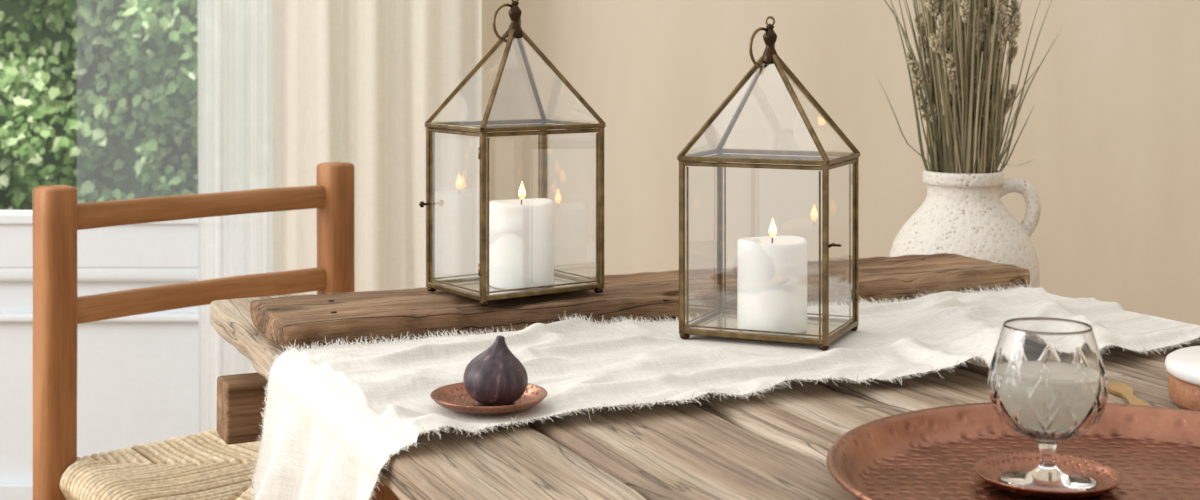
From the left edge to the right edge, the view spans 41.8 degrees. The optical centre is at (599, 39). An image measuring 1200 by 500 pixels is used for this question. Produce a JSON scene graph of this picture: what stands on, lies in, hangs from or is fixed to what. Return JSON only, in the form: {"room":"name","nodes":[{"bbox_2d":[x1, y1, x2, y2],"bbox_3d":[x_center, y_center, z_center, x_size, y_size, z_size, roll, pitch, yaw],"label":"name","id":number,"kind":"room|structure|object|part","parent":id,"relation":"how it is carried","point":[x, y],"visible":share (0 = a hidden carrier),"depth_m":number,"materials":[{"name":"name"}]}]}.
{"room":"dining room","nodes":[
{"label":"dining room","id":0,"kind":"room"},
{"bbox_2d":[482,0,1199,324],"bbox_3d":[-0.500,-0.245,3.375,5.800,2.600,0.150,0,0,0],"label":"wall","id":1,"kind":"structure","parent":0,"point":[1110,137],"depth_m":3.30,"materials":[{"name":"beige paint"}]},
{"bbox_2d":[0,224,197,281],"bbox_3d":[-1.550,-0.367,3.355,1.760,1.755,0.130,0,0,0],"label":"window","id":2,"kind":"structure","parent":1,"relation":"in","point":[6,274],"depth_m":3.30,"materials":[{"name":"white paint"}]},
{"bbox_3d":[-1.550,0.424,3.330,1.760,0.112,0.060,0,0,0],"label":"lower rail","id":3,"kind":"part","parent":2,"relation":"part of","materials":[{"name":"white paint"}]},
{"bbox_2d":[0,210,197,223],"bbox_3d":[-1.550,0.375,3.324,1.760,0.022,0.072,0,0,0],"label":"bead","id":4,"kind":"object","parent":2,"relation":"attached to","point":[6,216],"visible":0.02,"depth_m":3.29,"materials":[{"name":"white paint"}]},
{"bbox_2d":[0,312,198,321],"bbox_3d":[-1.550,0.586,3.323,1.760,0.018,0.034,0,0,0],"label":"trim","id":5,"kind":"structure","parent":1,"relation":"attached to","point":[4,316],"depth_m":3.31,"materials":[{"name":"white paint"}]},
{"bbox_3d":[-1.377,-1.365,3.213,2.645,0.050,0.175,0,0,0],"label":"curtain rod","id":6,"kind":"object","parent":1,"relation":"attached to","visible":0},
{"bbox_2d":[198,0,272,433],"bbox_3d":[-0.706,-0.152,3.182,0.216,2.385,0.025,0,0,0],"label":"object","id":7,"kind":"object","parent":6,"relation":"hanging from","point":[235,37],"visible":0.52,"depth_m":3.18,"materials":[{"name":"white fabric"}]},
{"bbox_2d":[273,0,481,296],"bbox_3d":[-0.445,-0.152,3.129,0.415,2.385,0.047,0,0,0],"label":"curtain","id":8,"kind":"object","parent":6,"relation":"hanging from","point":[358,83],"visible":0.54,"depth_m":3.13,"materials":[{"name":"beige fabric"}]},
{"bbox_3d":[-0.500,1.080,1.150,5.800,0.050,4.300,0,0,0],"label":"floor","id":9,"kind":"structure","parent":0,"visible":0},
{"bbox_2d":[0,481,32,499],"bbox_3d":[-1.550,0.995,3.330,1.760,0.120,0.060,0,0,0],"label":"rail","id":10,"kind":"object","parent":9,"relation":"on","point":[9,490],"visible":0.02,"depth_m":3.30,"materials":[{"name":"white paint"}]},
{"bbox_2d":[0,282,198,480],"bbox_3d":[-1.550,0.745,3.340,1.760,0.500,0.020,0,0,0],"label":"panel field","id":11,"kind":"object","parent":10,"relation":"attached to","point":[138,382],"visible":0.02,"depth_m":3.33,"materials":[{"name":"white paint"}]},
{"bbox_2d":[32,162,354,499],"bbox_3d":[-0.428,0.622,2.120,0.613,0.866,0.447,0,0,-45],"label":"dining chair","id":12,"kind":"object","parent":9,"relation":"on","point":[202,466],"visible":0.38,"depth_m":2.10,"materials":[{"name":"brown wood"}]},
{"bbox_3d":[-0.729,0.625,2.099,0.051,0.860,0.050,0,0,-45],"label":"post","id":13,"kind":"part","parent":12,"relation":"part of","materials":[{"name":"brown wood"}]},
{"bbox_3d":[-0.430,0.590,2.122,0.580,0.060,0.416,0,0,-45],"label":"rush seat","id":14,"kind":"part","parent":12,"relation":"part of","materials":[{"name":"beige wicker"}]},
{"bbox_3d":[-0.572,0.239,2.264,0.450,0.036,0.034,0,0,-45],"label":"rail","id":15,"kind":"part","parent":12,"relation":"part of","materials":[{"name":"brown wood"}]},
{"bbox_3d":[-0.572,0.365,2.264,0.450,0.036,0.034,0,0,-45],"label":"rail","id":16,"kind":"part","parent":12,"relation":"part of","materials":[{"name":"brown wood"}]},
{"bbox_3d":[-0.408,0.622,2.420,0.051,0.866,0.050,0,0,-45],"label":"post","id":17,"kind":"part","parent":12,"relation":"part of","materials":[{"name":"brown wood"}]},
{"bbox_2d":[209,257,1199,499],"bbox_3d":[0.266,0.679,1.334,0.931,0.751,1.528,0,0,-24],"label":"dining table","id":18,"kind":"object","parent":9,"relation":"on","point":[774,446],"visible":0.21,"depth_m":1.21,"materials":[{"name":"brown wood"}]},
{"bbox_3d":[-0.237,0.747,1.810,0.080,0.616,0.070,0,0,-24],"label":"leg","id":19,"kind":"part","parent":18,"relation":"part of","materials":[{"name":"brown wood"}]},
{"bbox_2d":[250,253,1028,349],"bbox_3d":[0.073,0.289,1.777,0.904,0.033,0.166,0,0,-24],"label":"wooden board","id":20,"kind":"object","parent":18,"relation":"on","point":[306,319],"visible":0.72,"depth_m":1.67,"materials":[{"name":"brown wood"}]},
{"bbox_2d":[419,0,605,305],"bbox_3d":[-0.097,0.111,1.700,0.168,0.324,0.124,0,0,-35],"label":"candle lantern","id":21,"kind":"object","parent":20,"relation":"on","point":[476,288],"visible":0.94,"depth_m":1.70,"materials":[{"name":"gold metal"}]},
{"bbox_3d":[-0.092,0.266,1.703,0.148,0.002,0.115,0,0,-35],"label":"plate","id":22,"kind":"part","parent":21,"relation":"part of","materials":[{"name":"clear glass"}]},
{"bbox_2d":[489,182,553,289],"bbox_3d":[-0.085,0.209,1.696,0.070,0.112,0.070,0,0,0],"label":"pillar candle","id":23,"kind":"object","parent":21,"relation":"in","point":[521,231],"visible":0.99,"depth_m":1.67,"materials":[{"name":"white wax"}]},
{"bbox_2d":[249,279,1199,499],"bbox_3d":[0.182,0.484,1.522,1.038,0.440,0.437,0,0,-24],"label":"table runner","id":24,"kind":"object","parent":18,"relation":"on","point":[334,416],"visible":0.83,"depth_m":1.43,"materials":[{"name":"fabric"}]},
{"bbox_2d":[430,382,547,413],"bbox_3d":[-0.090,0.293,1.281,0.095,0.009,0.095,0,0,0],"label":"plate","id":25,"kind":"object","parent":24,"relation":"on","point":[453,397],"visible":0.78,"depth_m":1.28,"materials":[{"name":"metal"}]},
{"bbox_2d":[463,335,527,405],"bbox_3d":[-0.085,0.269,1.280,0.052,0.056,0.052,0,0,24],"label":"fig","id":26,"kind":"object","parent":25,"relation":"on","point":[495,376],"visible":0.99,"depth_m":1.26,"materials":[{"name":"purple food"}]},
{"bbox_2d":[677,16,859,349],"bbox_3d":[0.177,0.138,1.598,0.166,0.324,0.124,0,0,24],"label":"candle lantern","id":27,"kind":"object","parent":24,"relation":"on","point":[822,331],"visible":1,"depth_m":1.58,"materials":[{"name":"gold metal"}]},
{"bbox_3d":[0.173,0.292,1.600,0.148,0.002,0.115,0,0,24],"label":"plate","id":28,"kind":"part","parent":27,"relation":"part of","materials":[{"name":"clear glass"}]},
{"bbox_2d":[737,218,806,335],"bbox_3d":[0.173,0.235,1.580,0.070,0.112,0.070,0,0,0],"label":"pillar candle","id":29,"kind":"object","parent":27,"relation":"in","point":[772,269],"visible":0.98,"depth_m":1.55,"materials":[{"name":"white wax"}]},
{"bbox_2d":[826,402,1199,499],"bbox_3d":[0.344,0.292,1.030,0.387,0.022,0.387,0,0,0],"label":"tray","id":30,"kind":"object","parent":18,"relation":"on","point":[930,453],"visible":0.8,"depth_m":1.14,"materials":[{"name":"brown metal"}]},
{"bbox_2d":[974,452,1122,499],"bbox_3d":[0.303,0.296,1.063,0.097,0.009,0.097,0,0,0],"label":"plate","id":31,"kind":"object","parent":30,"relation":"on","point":[989,468],"depth_m":1.08,"materials":[{"name":"brown metal"}]},
{"bbox_2d":[988,317,1108,490],"bbox_3d":[0.303,0.246,1.063,0.079,0.106,0.079,0,0,-18],"label":"glass","id":32,"kind":"object","parent":30,"relation":"on","point":[1048,381],"visible":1,"depth_m":1.04,"materials":[{"name":"clear glass"}]},
{"bbox_2d":[1108,381,1150,405],"bbox_3d":[0.448,0.302,1.328,0.021,0.004,0.110,0,0,4],"label":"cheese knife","id":33,"kind":"object","parent":18,"relation":"on","point":[1123,390],"visible":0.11,"depth_m":1.34,"materials":[{"name":"gold metal"}]},
{"bbox_2d":[1165,346,1199,410],"bbox_3d":[0.551,0.285,1.305,0.154,0.037,0.154,0,0,0],"label":"bowl","id":34,"kind":"object","parent":18,"relation":"on","point":[1182,365],"visible":0.99,"depth_m":1.29,"materials":[{"name":"ceramic"}]},
{"bbox_3d":[0.532,0.756,2.302,0.300,0.599,0.304,0,0,0],"label":"wooden stool","id":35,"kind":"object","parent":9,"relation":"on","visible":0},
{"bbox_2d":[889,170,1040,287],"bbox_3d":[0.533,0.323,2.300,0.218,0.264,0.217,0,0,0],"label":"ceramic jug","id":36,"kind":"object","parent":35,"relation":"on","point":[965,215],"visible":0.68,"depth_m":2.25,"materials":[{"name":"white ceramic"}]},
{"bbox_2d":[877,0,1059,173],"bbox_3d":[0.511,0.014,2.295,0.257,0.703,0.226,0,0,-30],"label":"dried grass","id":37,"kind":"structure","parent":36,"relation":"in","point":[965,123],"depth_m":2.27,"materials":[{"name":"beige plant"}]},
{"bbox_3d":[0.607,0.250,2.289,0.070,0.098,0.021,0,0,8],"label":"handle","id":38,"kind":"part","parent":36,"relation":"part of","materials":[{"name":"ceramic"}]},
{"label":"outside","id":39,"kind":"structure","parent":0,"visible":0},
{"bbox_3d":[-1.200,1.110,4.975,7.600,0.090,3.050,0,0,0],"label":"ground","id":40,"kind":"structure","parent":39,"visible":0},
{"bbox_2d":[0,0,197,209],"bbox_3d":[-1.851,-0.245,5.045,3.134,2.643,0.771,0,0,0],"label":"ivy hedge","id":41,"kind":"object","parent":40,"relation":"on","point":[99,98],"visible":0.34,"depth_m":5.01,"materials":[{"name":"green plant"}]}
]}

